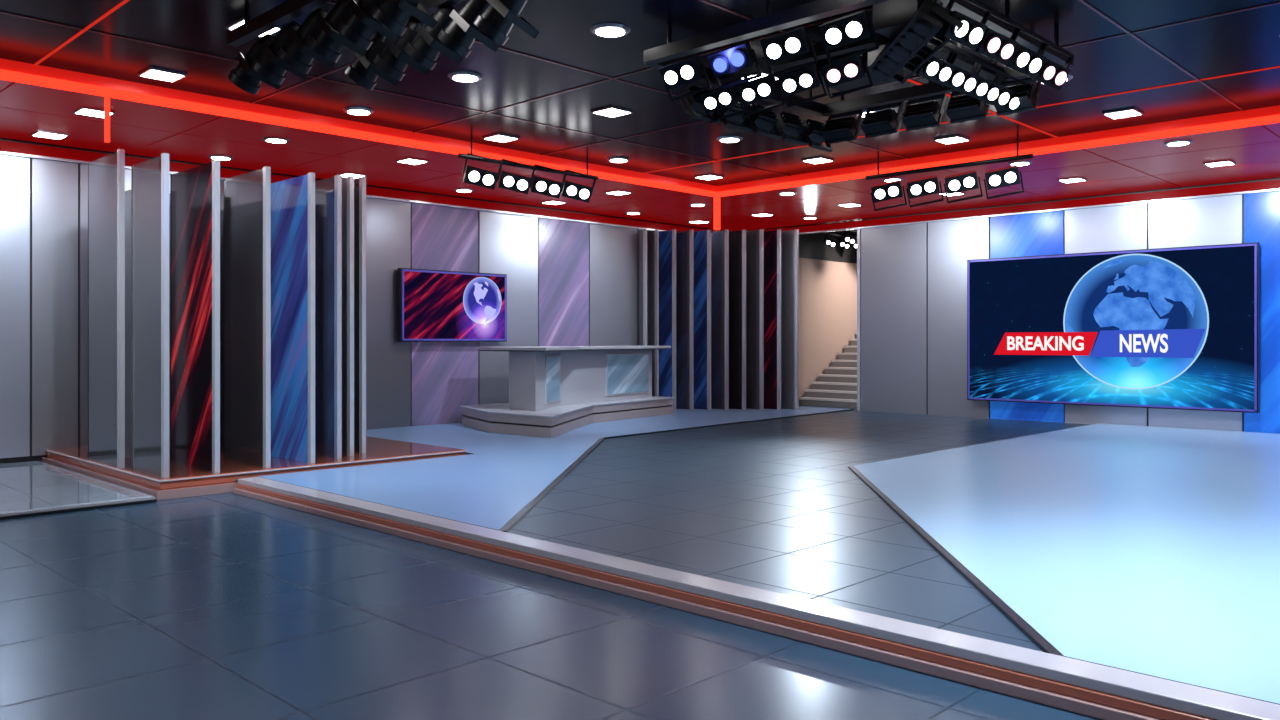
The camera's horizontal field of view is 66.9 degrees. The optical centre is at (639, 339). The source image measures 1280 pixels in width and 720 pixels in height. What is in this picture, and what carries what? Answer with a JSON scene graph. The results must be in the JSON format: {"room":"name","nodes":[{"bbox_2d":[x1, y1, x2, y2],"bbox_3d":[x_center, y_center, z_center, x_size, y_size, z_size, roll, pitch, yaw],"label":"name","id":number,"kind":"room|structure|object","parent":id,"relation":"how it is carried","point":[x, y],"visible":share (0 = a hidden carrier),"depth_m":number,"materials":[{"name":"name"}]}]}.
{"room":"studio","nodes":[
{"label":"studio","id":0,"kind":"room"},
{"bbox_2d":[0,138,720,463],"bbox_3d":[-5.431,-0.430,15.150,0.190,4.300,22.150,0,0,44],"label":"wall","id":1,"kind":"structure","parent":0,"point":[569,283],"depth_m":16.28,"materials":[{"name":"grey"}]},
{"bbox_2d":[398,268,506,341],"bbox_3d":[-3.282,-0.590,17.092,0.162,1.240,2.230,0,0,44],"label":"television","id":2,"kind":"object","parent":1,"relation":"attached to","point":[434,305],"visible":1,"depth_m":16.95,"materials":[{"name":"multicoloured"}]},
{"bbox_2d":[0,492,1101,719],"bbox_3d":[-3.223,1.670,3.427,19.400,0.100,8.420,0,0,44],"label":"floor","id":3,"kind":"structure","parent":0,"point":[224,606],"depth_m":5.24,"materials":[{"name":"tile"}]},
{"bbox_2d":[0,461,155,519],"bbox_3d":[-8.948,1.593,8.395,4.155,0.055,7.560,0,0,44],"label":"platform","id":4,"kind":"object","parent":3,"relation":"on","point":[30,488],"visible":1,"depth_m":9.87,"materials":[{"name":"tile"}]},
{"bbox_2d":[233,477,1279,719],"bbox_3d":[1.249,1.545,5.014,15.200,0.150,0.270,0,0,44],"label":"trim","id":5,"kind":"structure","parent":3,"relation":"on","point":[1094,690],"depth_m":5.14,"materials":[{"name":"grey metal"}]},
{"bbox_2d":[0,0,1279,235],"bbox_3d":[3.967,-2.626,10.928,19.550,0.109,29.200,0,0,44],"label":"ceiling","id":6,"kind":"structure","parent":0,"point":[1165,60],"depth_m":9.34,"materials":[{"name":"black"}]},
{"bbox_2d":[227,0,538,94],"bbox_3d":[-1.992,-2.247,6.988,3.000,0.666,0.958,0,0,44],"label":"rig","id":7,"kind":"object","parent":6,"relation":"hanging from","point":[385,37],"visible":1,"depth_m":6.84,"materials":[{"name":"black metal"}]},
{"bbox_2d":[458,139,597,202],"bbox_3d":[-1.507,-2.269,13.183,0.418,0.622,2.400,0,0,44],"label":"bar","id":8,"kind":"object","parent":6,"relation":"hanging from","point":[474,175],"visible":1,"depth_m":12.96,"materials":[{"name":"black metal"}]},
{"bbox_2d":[30,17,1235,223],"bbox_3d":[1.295,-2.553,9.342,16.370,0.054,16.740,0,0,44],"label":"lights","id":9,"kind":"object","parent":6,"relation":"in","point":[151,72],"depth_m":12.02},
{"bbox_2d":[0,58,1279,196],"bbox_3d":[1.043,-2.493,5.046,15.540,0.175,16.690,0,0,44],"label":"led light","id":10,"kind":"object","parent":6,"relation":"attached to","point":[10,70],"visible":1,"depth_m":11.67,"materials":[{"name":"red plastic"}]},
{"bbox_2d":[0,80,1279,230],"bbox_3d":[1.512,-2.565,8.224,19.276,0.030,21.876,0,0,44],"label":"ceiling soffit","id":11,"kind":"structure","parent":6,"relation":"attached to","point":[141,129],"depth_m":14.15,"materials":[{"name":"red paint"}]},
{"bbox_2d":[104,96,109,142],"bbox_3d":[-5.253,-2.175,9.544,0.040,0.450,0.040,0,0,44],"label":"led light","id":12,"kind":"object","parent":11,"relation":"attached to","point":[106,98],"depth_m":9.53,"materials":[{"name":"red plastic"}]},
{"bbox_2d":[714,197,719,229],"bbox_3d":[1.293,-2.125,16.262,0.080,0.550,0.080,0,0,44],"label":"led light","id":13,"kind":"object","parent":11,"relation":"attached to","point":[716,199],"depth_m":16.23,"materials":[{"name":"red plastic"}]},
{"bbox_2d":[823,229,856,249],"bbox_3d":[5.427,-2.359,23.039,1.030,0.442,3.400,0,0,44],"label":"stage lights","id":14,"kind":"object","parent":6,"relation":"hanging from","point":[847,240],"visible":0.28,"depth_m":22.47,"materials":[{"name":"black metal"}]},
{"bbox_2d":[643,0,1074,151],"bbox_3d":[1.837,-2.258,8.136,2.917,0.644,3.000,0,0,44],"label":"rig","id":15,"kind":"object","parent":6,"relation":"hanging from","point":[851,56],"visible":1,"depth_m":7.69,"materials":[{"name":"black metal"}]},
{"bbox_2d":[865,139,1033,210],"bbox_3d":[4.187,-2.219,13.199,2.400,0.722,0.400,0,0,44],"label":"bar","id":16,"kind":"object","parent":6,"relation":"hanging from","point":[1006,176],"visible":1,"depth_m":13.06,"materials":[{"name":"black metal"}]},
{"bbox_2d":[235,405,1091,651],"bbox_3d":[6.886,1.610,13.822,19.400,0.220,20.580,0,0,44],"label":"floor","id":17,"kind":"structure","parent":0,"point":[775,505],"depth_m":8.52,"materials":[{"name":"tile"}]},
{"bbox_2d":[42,436,467,500],"bbox_3d":[-4.972,1.520,12.548,4.065,0.200,3.860,0,0,44],"label":"display platform","id":18,"kind":"object","parent":17,"relation":"on","point":[183,481],"visible":0.57,"depth_m":11.04,"materials":[{"name":"brown"}]},
{"bbox_2d":[88,149,365,477],"bbox_3d":[-5.146,-0.350,11.978,3.120,3.540,2.656,0,0,44],"label":"display fins","id":19,"kind":"object","parent":18,"relation":"on","point":[233,322],"visible":1,"depth_m":11.16,"materials":[{"name":"grey"}]},
{"bbox_2d":[257,406,852,532],"bbox_3d":[0.601,1.488,15.191,8.371,0.025,13.380,0,0,44],"label":"inlay","id":20,"kind":"object","parent":17,"relation":"on","point":[500,478],"visible":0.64,"depth_m":11.02,"materials":[{"name":"blue"}]},
{"bbox_2d":[460,346,674,437],"bbox_3d":[-0.713,0.795,17.223,2.904,1.360,4.940,0,0,44],"label":"desk","id":21,"kind":"object","parent":20,"relation":"on","point":[554,391],"visible":1,"depth_m":16.87,"materials":[{"name":"grey stone"}]},
{"bbox_2d":[638,229,798,409],"bbox_3d":[1.658,-0.432,20.660,3.393,3.815,0.518,0,0,-2],"label":"corner fins","id":22,"kind":"object","parent":20,"relation":"on","point":[725,303],"visible":0.91,"depth_m":20.61,"materials":[{"name":"grey metal"}]},
{"bbox_2d":[799,332,856,407],"bbox_3d":[7.295,0.395,23.287,4.010,2.210,6.360,0,0,44],"label":"staircase","id":23,"kind":"structure","parent":17,"relation":"on","point":[837,387],"depth_m":22.48,"materials":[{"name":"grey"}]},
{"bbox_2d":[848,423,1279,704],"bbox_3d":[7.441,1.488,8.483,11.158,0.025,13.362,0,0,44],"label":"stage platform","id":24,"kind":"object","parent":17,"relation":"on","point":[1153,551],"visible":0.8,"depth_m":7.19,"materials":[{"name":"blue"}]},
{"bbox_2d":[746,227,856,396],"bbox_3d":[5.160,-0.540,24.972,1.380,4.080,7.000,0,0,44],"label":"wall","id":25,"kind":"structure","parent":0,"point":[827,274],"depth_m":23.22,"materials":[{"name":"beige paint"}]},
{"bbox_2d":[857,178,1279,433],"bbox_3d":[10.429,-0.430,15.042,16.020,4.300,0.230,0,0,44],"label":"wall","id":26,"kind":"structure","parent":0,"point":[912,279],"depth_m":18.58,"materials":[{"name":"white"}]},
{"bbox_2d":[967,242,1259,412],"bbox_3d":[8.086,-0.195,17.029,4.830,2.700,0.170,0,0,44],"label":"television","id":27,"kind":"object","parent":26,"relation":"attached to","point":[1173,327],"visible":1,"depth_m":16.72,"materials":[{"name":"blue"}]},
{"bbox_3d":[8.518,-0.430,1.480,0.150,4.300,22.300,0,0,44],"label":"wall","id":28,"kind":"structure","parent":0,"visible":0},
{"bbox_2d":[0,140,1279,234],"bbox_3d":[1.511,-2.435,8.295,19.400,0.170,22.000,0,0,44],"label":"trim","id":29,"kind":"structure","parent":28,"relation":"attached to","point":[9,148],"depth_m":17.10,"materials":[{"name":"red"}]}
]}

